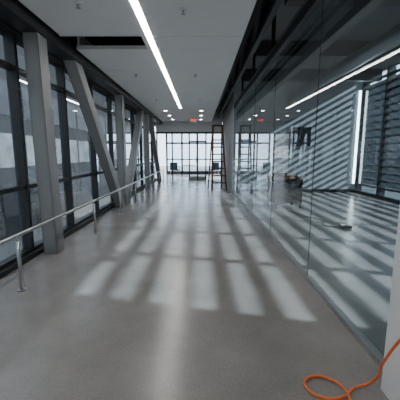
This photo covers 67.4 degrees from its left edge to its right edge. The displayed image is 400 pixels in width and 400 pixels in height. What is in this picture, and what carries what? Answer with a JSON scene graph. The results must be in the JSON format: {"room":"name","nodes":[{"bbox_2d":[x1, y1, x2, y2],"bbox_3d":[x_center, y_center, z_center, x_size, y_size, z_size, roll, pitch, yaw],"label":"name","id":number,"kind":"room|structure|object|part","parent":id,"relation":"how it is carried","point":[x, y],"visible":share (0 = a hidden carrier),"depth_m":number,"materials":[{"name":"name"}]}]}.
{"room":"office building corridor","nodes":[
{"label":"office building corridor","id":0,"kind":"room"},
{"bbox_2d":[0,20,156,124],"bbox_3d":[-2.515,-3.569,9.057,0.270,1.150,25.000,0,9,0],"label":"wall","id":1,"kind":"structure","parent":0,"point":[94,40],"depth_m":6.30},
{"bbox_2d":[0,28,156,269],"bbox_3d":[-2.520,-1.104,6.887,0.140,3.050,20.010,0,9,0],"label":"window","id":2,"kind":"structure","parent":1,"relation":"in","point":[82,180],"depth_m":5.10,"materials":[{"name":"clear glass"}]},
{"bbox_2d":[0,0,161,123],"bbox_3d":[-2.240,-2.822,6.643,0.280,0.380,20.000,0,9,0],"label":"trim","id":3,"kind":"structure","parent":1,"relation":"attached to","point":[13,13],"depth_m":4.65,"materials":[{"name":"black metal"}]},
{"bbox_2d":[212,106,222,121],"bbox_3d":[1.700,-4.815,16.529,8.600,1.000,0.150,0,9,0],"label":"header","id":4,"kind":"object","parent":1,"relation":"attached to","point":[215,119],"depth_m":16.50,"materials":[{"name":"grey paint"}]},
{"bbox_2d":[156,122,221,179],"bbox_3d":[-0.605,-2.732,16.799,3.690,3.200,0.162,0,9,0],"label":"wall","id":5,"kind":"structure","parent":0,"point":[171,128],"depth_m":16.62,"materials":[{"name":"white paint"}]},
{"bbox_2d":[166,134,220,173],"bbox_3d":[1.770,-3.989,21.593,8.460,4.200,0.100,0,9,0],"label":"window","id":6,"kind":"structure","parent":5,"relation":"in","point":[167,142],"depth_m":21.71,"materials":[{"name":"black metal"}]},
{"bbox_2d":[0,174,399,399],"bbox_3d":[1.750,0.111,9.633,8.800,0.200,25.200,0,9,0],"label":"floor","id":7,"kind":"structure","parent":0,"point":[181,294],"depth_m":3.01,"materials":[{"name":"concrete"}]},
{"bbox_2d":[22,32,64,253],"bbox_3d":[-2.240,-0.716,4.346,0.200,3.070,0.330,0,9,0],"label":"steel column","id":8,"kind":"structure","parent":7,"relation":"on","point":[35,44],"depth_m":4.24,"materials":[{"name":"grey metal"}]},
{"bbox_2d":[0,179,156,278],"bbox_3d":[-2.430,0.364,7.142,0.060,0.070,20.000,0,9,0],"label":"baseboard","id":9,"kind":"structure","parent":7,"relation":"on","point":[7,270],"depth_m":4.57,"materials":[{"name":"black metal"}]},
{"bbox_2d":[0,169,163,291],"bbox_3d":[-1.970,0.113,6.901,0.099,0.641,18.800,0,9,0],"label":"handrail","id":10,"kind":"object","parent":7,"relation":"on","point":[22,288],"visible":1,"depth_m":3.90,"materials":[{"name":"silver metal"}]},
{"bbox_3d":[-1.970,0.701,3.278,0.099,0.600,0.099,0,9,0],"label":"post","id":11,"kind":"part","parent":10,"relation":"part of","materials":[{"name":"silver metal"}]},
{"bbox_3d":[-1.970,0.335,5.619,0.099,0.600,0.099,0,9,0],"label":"post","id":12,"kind":"part","parent":10,"relation":"part of","materials":[{"name":"silver metal"}]},
{"bbox_3d":[-1.970,0.056,7.398,0.099,0.600,0.099,0,9,0],"label":"post","id":13,"kind":"part","parent":10,"relation":"part of","materials":[{"name":"silver metal"}]},
{"bbox_2d":[63,60,125,207],"bbox_3d":[-2.240,-1.115,6.891,0.200,3.070,3.083,0,9,0],"label":"brace","id":14,"kind":"object","parent":7,"relation":"on","point":[75,70],"visible":0.96,"depth_m":6.20,"materials":[{"name":"grey metal"}]},
{"bbox_2d":[114,95,127,204],"bbox_3d":[-2.240,-1.374,8.550,0.200,3.070,0.240,0,9,0],"label":"steel column","id":15,"kind":"structure","parent":7,"relation":"on","point":[119,99],"depth_m":8.42,"materials":[{"name":"grey metal"}]},
{"bbox_2d":[127,110,143,203],"bbox_3d":[-2.240,-1.633,10.200,0.200,3.070,3.062,0,9,0],"label":"brace","id":16,"kind":"object","parent":7,"relation":"on","point":[133,155],"visible":0.8,"depth_m":10.08,"materials":[{"name":"grey metal"}]},
{"bbox_2d":[143,114,150,188],"bbox_3d":[-2.240,-2.015,12.640,0.200,3.070,0.240,0,9,0],"label":"steel column","id":17,"kind":"structure","parent":7,"relation":"on","point":[145,116],"depth_m":12.51,"materials":[{"name":"grey metal"}]},
{"bbox_2d":[149,117,161,180],"bbox_3d":[-2.240,-2.394,15.061,0.200,3.070,3.020,0,9,0],"label":"brace","id":18,"kind":"object","parent":7,"relation":"on","point":[151,123],"visible":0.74,"depth_m":14.72,"materials":[{"name":"grey metal"}]},
{"bbox_2d":[169,162,179,176],"bbox_3d":[-1.603,-1.934,19.139,0.580,0.901,0.503,-4,10,-23],"label":"lounge chair","id":19,"kind":"object","parent":7,"relation":"on","point":[175,164],"visible":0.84,"depth_m":19.25,"materials":[{"name":"blue fabric"}]},
{"bbox_2d":[208,162,219,174],"bbox_3d":[0.905,-1.996,19.534,0.580,0.901,0.503,6,11,34],"label":"lounge chair","id":20,"kind":"object","parent":7,"relation":"on","point":[215,164],"visible":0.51,"depth_m":19.59,"materials":[{"name":"blue fabric"}]},
{"bbox_2d":[207,125,226,189],"bbox_3d":[0.721,-1.782,12.571,0.665,2.648,1.010,-1,9,-8],"label":"step ladder","id":21,"kind":"object","parent":7,"relation":"on","point":[212,147],"visible":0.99,"depth_m":12.33,"materials":[{"name":"metal"}]},
{"bbox_2d":[267,171,303,208],"bbox_3d":[2.360,-0.296,8.355,0.840,1.000,0.580,-2,9,-11],"label":"tool cart","id":22,"kind":"object","parent":7,"relation":"on","point":[286,189],"visible":1,"depth_m":8.12,"materials":[{"name":"grey metal"}]},
{"bbox_2d":[289,211,338,227],"bbox_3d":[2.582,0.419,6.964,0.244,0.016,1.845,-2,9,-10],"label":"extension cord","id":23,"kind":"object","parent":7,"relation":"on","point":[289,211],"visible":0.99,"depth_m":6.80,"materials":[{"name":"black rubber"}]},
{"bbox_2d":[338,224,351,228],"bbox_3d":[2.940,0.531,6.080,0.220,0.070,0.150,0,9,0],"label":"power strip","id":24,"kind":"object","parent":7,"relation":"on","point":[342,226],"visible":1,"depth_m":6.01,"materials":[{"name":"white plastic"}]},
{"bbox_2d":[304,338,399,399],"bbox_3d":[1.029,0.798,1.341,0.424,1.006,1.346,-2,9,-14],"label":"air hose","id":25,"kind":"object","parent":7,"relation":"on","point":[397,343],"visible":1,"depth_m":1.87,"materials":[{"name":"orange rubber"}]},
{"bbox_2d":[222,83,233,190],"bbox_3d":[1.325,-2.809,14.060,0.150,4.200,5.350,0,9,0],"label":"wall","id":26,"kind":"structure","parent":0,"point":[228,110],"depth_m":13.16,"materials":[{"name":"grey paint"}]},
{"bbox_2d":[233,0,383,369],"bbox_3d":[1.300,-1.149,6.527,0.080,3.250,9.753,0,9,0],"label":"glass wall","id":27,"kind":"structure","parent":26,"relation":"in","point":[311,6],"depth_m":4.42,"materials":[{"name":"clear glass"}]},
{"bbox_2d":[99,0,399,100],"bbox_3d":[1.750,-4.236,8.952,8.800,0.200,25.200,0,9,0],"label":"ceiling","id":28,"kind":"structure","parent":0,"point":[380,20],"depth_m":6.80,"materials":[{"name":"grey metal"}]},
{"bbox_2d":[18,0,256,121],"bbox_3d":[-0.715,-2.909,6.620,2.710,0.300,19.980,0,9,0],"label":"ceiling panels","id":29,"kind":"object","parent":28,"relation":"attached to","point":[205,42],"visible":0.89,"depth_m":4.80,"materials":[{"name":"white paint"}]},
{"bbox_2d":[74,1,81,8],"bbox_3d":[-1.400,-2.232,3.446,0.089,0.055,0.089,0,9,0],"label":"sprinkler","id":30,"kind":"object","parent":29,"relation":"attached to","point":[77,3],"visible":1,"depth_m":3.43,"materials":[{"name":"grey metal"}]},
{"bbox_2d":[130,0,180,107],"bbox_3d":[-0.750,-2.448,4.399,0.090,0.084,14.450,0,9,0],"label":"ceiling light","id":31,"kind":"object","parent":29,"relation":"attached to","point":[135,4],"visible":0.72,"depth_m":4.58,"materials":[{"name":"white plastic"}]},
{"bbox_2d":[180,7,186,14],"bbox_3d":[-0.200,-2.256,3.594,0.089,0.055,0.089,0,9,0],"label":"sprinkler","id":32,"kind":"object","parent":29,"relation":"attached to","point":[182,9],"visible":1,"depth_m":3.58,"materials":[{"name":"grey metal"}]},
{"bbox_2d":[241,0,399,91],"bbox_3d":[3.660,-3.411,5.944,4.580,0.500,10.200,0,9,0],"label":"ceiling beam","id":33,"kind":"structure","parent":28,"relation":"attached to","point":[306,51],"depth_m":7.32,"materials":[{"name":"black metal"}]},
{"bbox_2d":[232,79,362,191],"bbox_3d":[3.700,-2.384,11.343,4.900,4.200,0.150,0,9,0],"label":"wall","id":34,"kind":"structure","parent":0,"point":[337,104],"depth_m":11.26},
{"bbox_2d":[243,189,354,191],"bbox_3d":[3.700,-0.355,11.574,4.600,0.120,0.020,0,9,0],"label":"baseboard","id":35,"kind":"structure","parent":34,"relation":"attached to","point":[244,190],"depth_m":11.56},
{"bbox_2d":[292,127,311,145],"bbox_3d":[3.800,-2.367,11.237,0.700,0.700,0.064,0,9,0],"label":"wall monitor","id":36,"kind":"object","parent":34,"relation":"attached to","point":[301,136],"depth_m":11.20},
{"bbox_2d":[288,23,399,101],"bbox_3d":[3.400,-2.942,5.860,0.320,0.320,10.490,0,9,0],"label":"ventilation duct","id":37,"kind":"object","parent":34,"relation":"attached to","point":[390,39],"visible":1,"depth_m":6.36,"materials":[{"name":"metal"}]},
{"bbox_2d":[351,89,361,184],"bbox_3d":[5.875,-2.319,11.252,0.090,3.500,0.050,0,9,0],"label":"light strip","id":38,"kind":"object","parent":34,"relation":"attached to","point":[360,90],"visible":1,"depth_m":11.22,"materials":[{"name":"white glowing plastic diffuser"},{"name":"aluminium"}]},
{"bbox_2d":[381,208,399,399],"bbox_3d":[1.260,-0.494,-0.725,0.200,4.200,4.720,0,9,0],"label":"wall","id":39,"kind":"structure","parent":0,"point":[390,382],"depth_m":1.79,"materials":[{"name":"white paint"}]},
{"bbox_2d":[234,0,307,104],"bbox_3d":[1.300,-3.223,6.201,0.120,0.950,9.750,0,9,0],"label":"trim","id":40,"kind":"structure","parent":39,"relation":"attached to","point":[273,32],"depth_m":5.59,"materials":[{"name":"metal"}]},
{"bbox_3d":[1.750,-0.117,-3.131,8.800,4.200,0.150,0,9,0],"label":"wall","id":41,"kind":"structure","parent":0,"visible":0},
{"bbox_2d":[216,0,282,117],"bbox_3d":[0.920,-3.307,6.557,0.240,0.745,19.980,0,9,0],"label":"truss","id":42,"kind":"object","parent":41,"relation":"attached to","point":[252,47],"visible":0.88,"depth_m":5.79,"materials":[{"name":"grey metal"}]},
{"bbox_3d":[6.075,-0.457,-0.957,0.150,4.200,4.250,0,9,0],"label":"wall","id":43,"kind":"structure","parent":0,"visible":0},
{"bbox_2d":[355,62,399,203],"bbox_3d":[6.080,-1.580,6.210,0.240,4.200,10.310,0,9,0],"label":"window","id":44,"kind":"structure","parent":43,"relation":"in","point":[378,153],"depth_m":9.92,"materials":[{"name":"glass"}]},
{"label":"outside","id":45,"kind":"structure","parent":0,"visible":0},
{"bbox_2d":[156,166,220,177],"bbox_3d":[10.000,-0.606,40.393,140.000,0.300,180.000,0,9,0],"label":"ground","id":46,"kind":"structure","parent":45,"point":[185,168],"depth_m":107.89,"materials":[{"name":"white"}]}
]}

